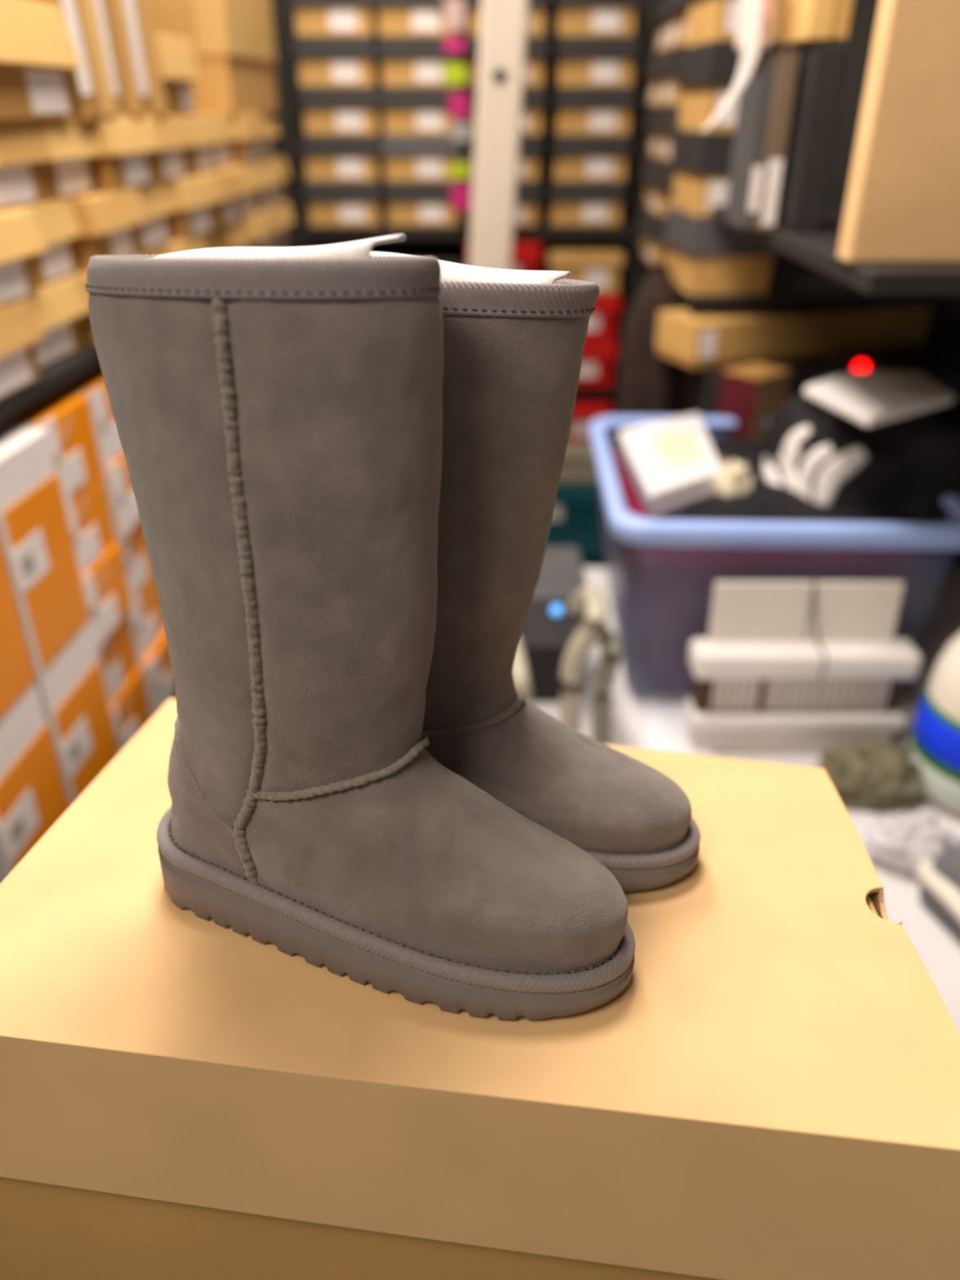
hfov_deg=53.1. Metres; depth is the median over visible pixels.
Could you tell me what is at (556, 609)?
light
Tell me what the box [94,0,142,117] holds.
shoebox
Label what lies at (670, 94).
shoebox
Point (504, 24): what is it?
leaning post
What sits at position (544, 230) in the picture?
shelving unit
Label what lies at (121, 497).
shoebox
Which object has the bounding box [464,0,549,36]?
shoebox
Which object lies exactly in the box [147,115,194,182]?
shoebox
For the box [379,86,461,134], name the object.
shoebox
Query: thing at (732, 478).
crumpled paper
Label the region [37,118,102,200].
shoebox
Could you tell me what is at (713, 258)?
shoebox
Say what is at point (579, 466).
shoebox
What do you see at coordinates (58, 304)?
shoebox
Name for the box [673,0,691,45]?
shoebox
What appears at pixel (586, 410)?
shoebox
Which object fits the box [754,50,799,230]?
shoebox
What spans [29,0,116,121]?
shoebox
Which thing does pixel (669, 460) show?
box
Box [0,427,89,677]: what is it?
shoebox
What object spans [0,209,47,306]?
shoebox
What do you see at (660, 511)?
stack
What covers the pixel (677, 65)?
shoebox
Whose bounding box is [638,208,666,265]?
shoebox
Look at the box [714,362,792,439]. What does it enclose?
carton
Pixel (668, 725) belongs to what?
paper sheet
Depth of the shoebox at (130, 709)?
1.50 m
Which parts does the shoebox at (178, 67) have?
lid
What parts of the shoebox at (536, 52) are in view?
lid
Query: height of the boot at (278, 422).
0.315 m
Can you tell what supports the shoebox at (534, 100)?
on the shoebox at (531, 148)
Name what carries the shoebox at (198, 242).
on the shelving unit at (61, 371)
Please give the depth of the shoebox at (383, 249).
2.77 m
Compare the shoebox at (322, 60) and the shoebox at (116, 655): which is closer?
the shoebox at (116, 655)
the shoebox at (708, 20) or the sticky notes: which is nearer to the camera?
the shoebox at (708, 20)
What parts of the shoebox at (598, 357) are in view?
lid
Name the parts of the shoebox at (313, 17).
lid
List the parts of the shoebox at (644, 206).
lid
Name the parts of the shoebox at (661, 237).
lid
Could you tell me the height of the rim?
0.335 m
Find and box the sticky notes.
[444,0,471,209]
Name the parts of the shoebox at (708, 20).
lid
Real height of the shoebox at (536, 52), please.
0.104 m
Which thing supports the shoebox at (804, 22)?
on the shoebox at (820, 70)
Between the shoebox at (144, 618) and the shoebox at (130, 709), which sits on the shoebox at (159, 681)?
the shoebox at (144, 618)
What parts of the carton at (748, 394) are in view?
panel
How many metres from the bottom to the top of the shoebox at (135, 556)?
0.109 m
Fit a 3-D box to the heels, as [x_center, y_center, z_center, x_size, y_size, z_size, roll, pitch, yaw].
[-0.125,0.067,0.487,0.074,0.063,0.074,10,25,22]
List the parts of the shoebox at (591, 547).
lid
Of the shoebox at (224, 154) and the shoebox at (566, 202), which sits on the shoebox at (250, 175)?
the shoebox at (224, 154)
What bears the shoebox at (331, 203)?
on the shelving unit at (544, 230)
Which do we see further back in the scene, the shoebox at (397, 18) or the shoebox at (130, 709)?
the shoebox at (397, 18)
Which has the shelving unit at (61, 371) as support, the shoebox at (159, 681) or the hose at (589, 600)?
the shoebox at (159, 681)
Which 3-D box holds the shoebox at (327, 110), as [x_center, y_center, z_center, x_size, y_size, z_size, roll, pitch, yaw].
[-0.346,-1.382,2.513,0.198,0.104,0.339,0,29,0]
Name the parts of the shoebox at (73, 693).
orange panel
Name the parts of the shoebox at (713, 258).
lid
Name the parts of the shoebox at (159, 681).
panel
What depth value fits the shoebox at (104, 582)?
1.39 m
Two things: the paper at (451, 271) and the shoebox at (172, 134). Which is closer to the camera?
the paper at (451, 271)
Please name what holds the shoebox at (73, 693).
on the shelving unit at (61, 371)
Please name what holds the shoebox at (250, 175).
on the shoebox at (243, 232)
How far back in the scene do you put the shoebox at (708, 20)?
1.63 m
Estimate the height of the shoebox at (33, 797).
0.272 m
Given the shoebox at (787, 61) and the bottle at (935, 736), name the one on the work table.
the bottle at (935, 736)
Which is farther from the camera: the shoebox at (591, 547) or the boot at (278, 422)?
the shoebox at (591, 547)
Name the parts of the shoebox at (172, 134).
lid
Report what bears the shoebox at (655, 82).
on the shoebox at (655, 136)
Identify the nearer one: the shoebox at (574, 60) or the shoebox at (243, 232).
the shoebox at (243, 232)
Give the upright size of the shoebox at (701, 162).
0.137 m
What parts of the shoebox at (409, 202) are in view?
lid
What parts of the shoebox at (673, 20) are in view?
lid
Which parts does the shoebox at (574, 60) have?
lid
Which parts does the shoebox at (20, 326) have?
lid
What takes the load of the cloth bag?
on the cloth at (766, 501)
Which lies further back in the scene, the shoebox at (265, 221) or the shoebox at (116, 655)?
the shoebox at (265, 221)
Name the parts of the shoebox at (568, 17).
lid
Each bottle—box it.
[906,633,959,813]
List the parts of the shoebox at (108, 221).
lid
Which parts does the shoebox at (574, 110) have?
lid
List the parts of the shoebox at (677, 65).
lid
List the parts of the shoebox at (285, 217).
lid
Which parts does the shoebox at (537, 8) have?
lid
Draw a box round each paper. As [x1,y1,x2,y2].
[150,233,405,259]
[370,251,570,284]
[711,456,752,496]
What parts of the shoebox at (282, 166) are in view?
lid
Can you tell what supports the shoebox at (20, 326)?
on the shelving unit at (61, 371)
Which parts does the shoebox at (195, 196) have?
lid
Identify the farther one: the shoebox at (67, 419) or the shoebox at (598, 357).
the shoebox at (598, 357)
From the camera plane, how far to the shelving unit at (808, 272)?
1.82 m
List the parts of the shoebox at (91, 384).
panel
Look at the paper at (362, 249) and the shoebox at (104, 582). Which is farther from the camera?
the shoebox at (104, 582)
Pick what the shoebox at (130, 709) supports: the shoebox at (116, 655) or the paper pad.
the shoebox at (116, 655)
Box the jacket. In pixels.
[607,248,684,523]
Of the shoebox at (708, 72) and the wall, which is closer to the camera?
the shoebox at (708, 72)
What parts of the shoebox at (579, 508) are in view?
lid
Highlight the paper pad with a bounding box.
[804,370,954,427]
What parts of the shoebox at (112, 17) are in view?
lid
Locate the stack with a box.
[619,446,715,519]
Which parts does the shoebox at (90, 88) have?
lid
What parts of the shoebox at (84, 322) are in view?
lid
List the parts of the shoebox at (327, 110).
lid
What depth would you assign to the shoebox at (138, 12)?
1.49 m
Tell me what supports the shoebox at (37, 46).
on the shoebox at (23, 142)
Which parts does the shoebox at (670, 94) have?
lid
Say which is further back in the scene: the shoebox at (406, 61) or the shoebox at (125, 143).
the shoebox at (406, 61)
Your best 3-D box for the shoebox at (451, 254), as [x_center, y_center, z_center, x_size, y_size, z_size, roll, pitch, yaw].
[-0.150,-1.027,2.705,0.198,0.109,0.339,0,29,0]
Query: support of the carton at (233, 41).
on the shoebox at (251, 129)
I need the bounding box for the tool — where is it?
[866,844,959,942]
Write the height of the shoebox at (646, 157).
0.105 m
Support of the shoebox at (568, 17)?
on the shoebox at (574, 60)
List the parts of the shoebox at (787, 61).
lid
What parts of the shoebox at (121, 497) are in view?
panel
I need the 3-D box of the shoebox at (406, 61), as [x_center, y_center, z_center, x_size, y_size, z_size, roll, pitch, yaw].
[-0.148,-1.474,2.463,0.198,0.104,0.339,0,29,0]
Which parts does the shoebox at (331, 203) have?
lid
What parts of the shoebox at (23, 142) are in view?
lid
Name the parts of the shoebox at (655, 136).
lid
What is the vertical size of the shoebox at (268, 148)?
0.095 m
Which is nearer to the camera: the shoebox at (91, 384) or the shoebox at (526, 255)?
the shoebox at (91, 384)
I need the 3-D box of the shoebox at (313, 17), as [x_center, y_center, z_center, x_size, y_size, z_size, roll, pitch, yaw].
[-0.347,-1.561,2.403,0.198,0.104,0.339,0,29,0]
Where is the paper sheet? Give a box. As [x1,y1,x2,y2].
[644,693,713,755]
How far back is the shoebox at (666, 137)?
2.11 m
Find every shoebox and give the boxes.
[0,0,81,119]
[0,119,53,210]
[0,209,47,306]
[0,298,44,399]
[0,394,101,501]
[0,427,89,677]
[0,541,36,721]
[0,684,69,883]
[0,697,959,1279]
[5,199,81,287]
[24,276,88,369]
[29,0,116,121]
[34,623,119,806]
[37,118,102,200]
[48,368,123,467]
[62,187,149,271]
[64,471,115,576]
[68,271,94,345]
[80,541,132,650]
[88,116,159,191]
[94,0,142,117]
[96,613,137,706]
[100,452,139,537]
[109,667,151,751]
[114,520,151,599]
[123,0,166,116]
[126,573,164,663]
[134,180,178,251]
[136,629,175,717]
[142,244,165,254]
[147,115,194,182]
[154,34,199,115]
[161,234,207,253]
[168,173,221,239]
[183,115,222,176]
[195,114,237,168]
[203,227,226,248]
[205,168,245,228]
[220,164,263,217]
[220,215,259,247]
[231,114,269,165]
[248,208,279,247]
[249,113,279,159]
[255,160,282,211]
[264,157,291,201]
[270,201,295,247]
[289,0,380,39]
[293,35,382,87]
[298,86,384,134]
[300,133,385,181]
[303,175,387,226]
[371,246,394,253]
[373,0,457,36]
[377,36,462,86]
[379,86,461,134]
[380,134,462,181]
[383,178,462,225]
[392,246,462,263]
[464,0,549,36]
[464,134,542,181]
[465,178,542,226]
[466,36,547,86]
[466,86,546,134]
[466,239,541,270]
[541,173,626,225]
[542,239,623,293]
[544,132,631,181]
[546,0,639,43]
[546,86,635,134]
[546,532,604,568]
[547,35,638,88]
[549,482,604,534]
[560,442,608,482]
[568,397,611,442]
[577,339,617,387]
[585,291,620,341]
[636,202,648,249]
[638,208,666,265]
[640,155,660,204]
[642,159,670,215]
[643,51,662,106]
[643,106,662,158]
[650,0,666,52]
[654,46,680,106]
[654,106,671,160]
[658,0,682,49]
[658,163,675,217]
[658,217,667,262]
[662,206,780,295]
[663,106,680,162]
[669,130,734,217]
[672,44,685,106]
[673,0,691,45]
[675,40,807,132]
[683,0,784,47]
[724,58,777,228]
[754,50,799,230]
[775,46,848,231]
[778,0,853,45]
[836,0,959,262]
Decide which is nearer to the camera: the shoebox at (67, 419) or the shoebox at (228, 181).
the shoebox at (67, 419)
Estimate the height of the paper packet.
0.193 m
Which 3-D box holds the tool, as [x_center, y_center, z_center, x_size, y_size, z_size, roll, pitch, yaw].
[0.573,0.281,1.128,0.126,0.095,0.386,-10,31,-17]
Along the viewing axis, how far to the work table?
1.54 m
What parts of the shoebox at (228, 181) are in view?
lid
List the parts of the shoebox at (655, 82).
lid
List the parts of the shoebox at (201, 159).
lid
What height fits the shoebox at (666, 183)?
0.105 m
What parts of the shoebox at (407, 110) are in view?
lid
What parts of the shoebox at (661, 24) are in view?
lid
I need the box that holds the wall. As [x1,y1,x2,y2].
[270,0,879,568]
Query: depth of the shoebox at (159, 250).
1.60 m
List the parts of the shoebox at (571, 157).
lid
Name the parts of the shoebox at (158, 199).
lid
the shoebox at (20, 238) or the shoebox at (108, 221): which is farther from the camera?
the shoebox at (108, 221)
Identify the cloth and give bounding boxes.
[662,437,922,523]
[817,737,924,813]
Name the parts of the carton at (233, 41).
lid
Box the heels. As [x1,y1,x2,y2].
[167,735,248,879]
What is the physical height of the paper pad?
0.014 m
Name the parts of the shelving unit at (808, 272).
panel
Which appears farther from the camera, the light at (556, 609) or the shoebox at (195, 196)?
the shoebox at (195, 196)
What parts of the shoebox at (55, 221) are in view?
lid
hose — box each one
[512,639,532,704]
[560,585,608,732]
[573,622,621,744]
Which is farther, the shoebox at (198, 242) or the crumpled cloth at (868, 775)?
the shoebox at (198, 242)
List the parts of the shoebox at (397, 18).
lid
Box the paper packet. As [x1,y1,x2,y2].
[702,0,776,131]
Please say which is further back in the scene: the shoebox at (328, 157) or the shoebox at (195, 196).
the shoebox at (328, 157)
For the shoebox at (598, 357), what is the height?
0.125 m
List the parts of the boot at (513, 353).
shaft panel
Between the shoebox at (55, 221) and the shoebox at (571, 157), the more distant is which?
the shoebox at (571, 157)
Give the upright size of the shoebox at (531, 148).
0.104 m
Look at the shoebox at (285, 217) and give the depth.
2.31 m
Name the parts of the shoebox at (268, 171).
lid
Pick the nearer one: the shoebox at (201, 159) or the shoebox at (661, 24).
the shoebox at (201, 159)
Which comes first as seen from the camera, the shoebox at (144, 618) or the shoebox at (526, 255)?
the shoebox at (144, 618)
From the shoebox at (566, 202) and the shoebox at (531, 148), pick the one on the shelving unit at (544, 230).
the shoebox at (566, 202)
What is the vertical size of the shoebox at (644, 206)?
0.105 m
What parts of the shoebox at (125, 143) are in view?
lid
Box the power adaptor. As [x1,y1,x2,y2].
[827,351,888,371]
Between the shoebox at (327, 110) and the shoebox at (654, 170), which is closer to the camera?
the shoebox at (654, 170)
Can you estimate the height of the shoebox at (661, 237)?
0.105 m
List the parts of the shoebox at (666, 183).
lid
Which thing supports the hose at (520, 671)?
on the work table
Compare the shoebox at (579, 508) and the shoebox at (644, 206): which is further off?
the shoebox at (579, 508)
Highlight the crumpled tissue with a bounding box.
[862,808,959,880]
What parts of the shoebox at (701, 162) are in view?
lid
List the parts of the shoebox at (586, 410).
lid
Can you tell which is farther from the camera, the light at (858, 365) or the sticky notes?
the sticky notes
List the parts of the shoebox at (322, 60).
lid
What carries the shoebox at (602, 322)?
on the shoebox at (598, 357)
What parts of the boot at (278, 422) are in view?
shaft panel, shaft panel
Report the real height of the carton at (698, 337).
0.083 m
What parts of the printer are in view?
panel, slot panel, panel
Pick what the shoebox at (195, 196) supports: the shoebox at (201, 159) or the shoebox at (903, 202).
the shoebox at (201, 159)
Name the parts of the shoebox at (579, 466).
lid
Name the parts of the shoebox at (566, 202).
lid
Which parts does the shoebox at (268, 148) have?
lid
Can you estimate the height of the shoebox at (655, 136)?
0.105 m
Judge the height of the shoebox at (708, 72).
0.137 m
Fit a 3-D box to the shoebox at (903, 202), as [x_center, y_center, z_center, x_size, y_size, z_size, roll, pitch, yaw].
[0.498,-0.679,0.967,0.172,0.559,0.050,0,29,0]
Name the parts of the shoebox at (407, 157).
lid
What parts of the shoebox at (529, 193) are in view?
lid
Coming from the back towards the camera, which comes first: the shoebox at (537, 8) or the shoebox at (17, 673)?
the shoebox at (537, 8)
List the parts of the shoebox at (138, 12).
lid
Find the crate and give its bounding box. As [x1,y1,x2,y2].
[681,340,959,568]
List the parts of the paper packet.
paper strip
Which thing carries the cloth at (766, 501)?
on the plastic storage bin
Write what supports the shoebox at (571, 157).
on the shoebox at (566, 202)
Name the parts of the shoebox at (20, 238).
lid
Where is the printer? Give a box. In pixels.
[684,581,921,752]
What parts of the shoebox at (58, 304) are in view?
lid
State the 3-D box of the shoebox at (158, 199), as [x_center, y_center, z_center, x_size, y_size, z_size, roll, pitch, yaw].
[-0.695,-0.704,1.592,0.342,0.095,0.175,2,29,4]
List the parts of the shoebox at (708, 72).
lid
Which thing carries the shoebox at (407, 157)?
on the shoebox at (409, 202)
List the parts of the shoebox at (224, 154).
lid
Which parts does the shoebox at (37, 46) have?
lid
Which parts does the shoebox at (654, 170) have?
lid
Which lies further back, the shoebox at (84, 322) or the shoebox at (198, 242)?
the shoebox at (198, 242)
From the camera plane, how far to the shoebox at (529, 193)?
2.47 m
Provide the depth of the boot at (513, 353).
0.47 m
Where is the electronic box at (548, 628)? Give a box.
[520,546,586,701]
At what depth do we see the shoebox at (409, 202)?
2.48 m
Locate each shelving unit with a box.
[0,240,297,698]
[272,0,654,568]
[613,0,959,568]
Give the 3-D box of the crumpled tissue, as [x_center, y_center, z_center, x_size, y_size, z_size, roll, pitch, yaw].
[0.558,0.252,1.222,0.130,0.054,0.098,0,29,0]
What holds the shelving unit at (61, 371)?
on the floor
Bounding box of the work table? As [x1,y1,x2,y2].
[532,568,959,1035]
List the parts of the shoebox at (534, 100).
lid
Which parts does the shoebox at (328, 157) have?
lid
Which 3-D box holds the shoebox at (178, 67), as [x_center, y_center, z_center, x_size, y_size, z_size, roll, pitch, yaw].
[-0.658,-0.964,1.648,0.312,0.115,0.163,2,29,3]
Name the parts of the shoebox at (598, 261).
lid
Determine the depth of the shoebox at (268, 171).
2.18 m
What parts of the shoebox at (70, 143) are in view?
lid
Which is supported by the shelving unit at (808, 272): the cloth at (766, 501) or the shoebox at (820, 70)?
the shoebox at (820, 70)
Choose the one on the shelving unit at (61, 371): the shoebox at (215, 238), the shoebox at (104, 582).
the shoebox at (215, 238)
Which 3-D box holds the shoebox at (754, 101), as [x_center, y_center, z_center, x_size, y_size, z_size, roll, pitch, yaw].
[0.397,-0.732,1.419,0.019,0.216,0.136,0,29,0]
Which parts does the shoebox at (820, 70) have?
lid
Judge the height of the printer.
0.262 m
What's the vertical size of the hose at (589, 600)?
0.257 m
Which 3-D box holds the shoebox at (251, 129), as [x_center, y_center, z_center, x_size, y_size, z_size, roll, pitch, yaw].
[-0.647,-1.084,2.081,0.344,0.095,0.185,2,29,3]
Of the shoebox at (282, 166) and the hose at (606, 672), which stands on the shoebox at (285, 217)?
the shoebox at (282, 166)
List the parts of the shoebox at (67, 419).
panel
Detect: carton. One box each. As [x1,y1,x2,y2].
[149,0,277,114]
[655,307,932,368]
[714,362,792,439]
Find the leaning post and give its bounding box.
[468,0,529,269]
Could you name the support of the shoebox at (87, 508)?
on the shoebox at (104, 582)
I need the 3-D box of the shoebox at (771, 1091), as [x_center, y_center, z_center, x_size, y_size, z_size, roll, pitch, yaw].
[-0.010,0.214,0.571,0.489,0.255,0.333,4,29,7]
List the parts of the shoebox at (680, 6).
lid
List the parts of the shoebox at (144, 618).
panel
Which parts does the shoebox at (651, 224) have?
lid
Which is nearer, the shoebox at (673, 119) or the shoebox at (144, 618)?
the shoebox at (144, 618)
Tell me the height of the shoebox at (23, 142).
0.095 m
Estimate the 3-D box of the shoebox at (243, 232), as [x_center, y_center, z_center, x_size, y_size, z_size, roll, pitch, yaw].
[-0.657,-0.835,2.025,0.344,0.095,0.175,2,29,4]
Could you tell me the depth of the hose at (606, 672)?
1.31 m
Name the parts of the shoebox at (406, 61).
lid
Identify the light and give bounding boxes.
[551,604,562,615]
[853,360,868,370]
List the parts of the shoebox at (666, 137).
lid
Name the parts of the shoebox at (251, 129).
lid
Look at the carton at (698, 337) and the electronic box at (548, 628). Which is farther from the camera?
the carton at (698, 337)
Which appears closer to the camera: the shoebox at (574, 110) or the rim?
the rim
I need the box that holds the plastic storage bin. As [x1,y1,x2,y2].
[613,445,933,690]
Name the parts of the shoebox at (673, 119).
lid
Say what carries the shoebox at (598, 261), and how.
on the shoebox at (602, 322)
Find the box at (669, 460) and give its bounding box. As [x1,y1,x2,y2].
[617,413,719,506]
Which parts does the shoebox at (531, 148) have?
lid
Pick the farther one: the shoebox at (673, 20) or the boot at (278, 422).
the shoebox at (673, 20)
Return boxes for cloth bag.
[762,365,959,523]
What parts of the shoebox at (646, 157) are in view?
lid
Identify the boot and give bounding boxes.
[84,251,635,1020]
[421,278,700,893]
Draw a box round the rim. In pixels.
[589,415,959,550]
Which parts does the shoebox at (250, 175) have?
lid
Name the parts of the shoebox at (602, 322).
lid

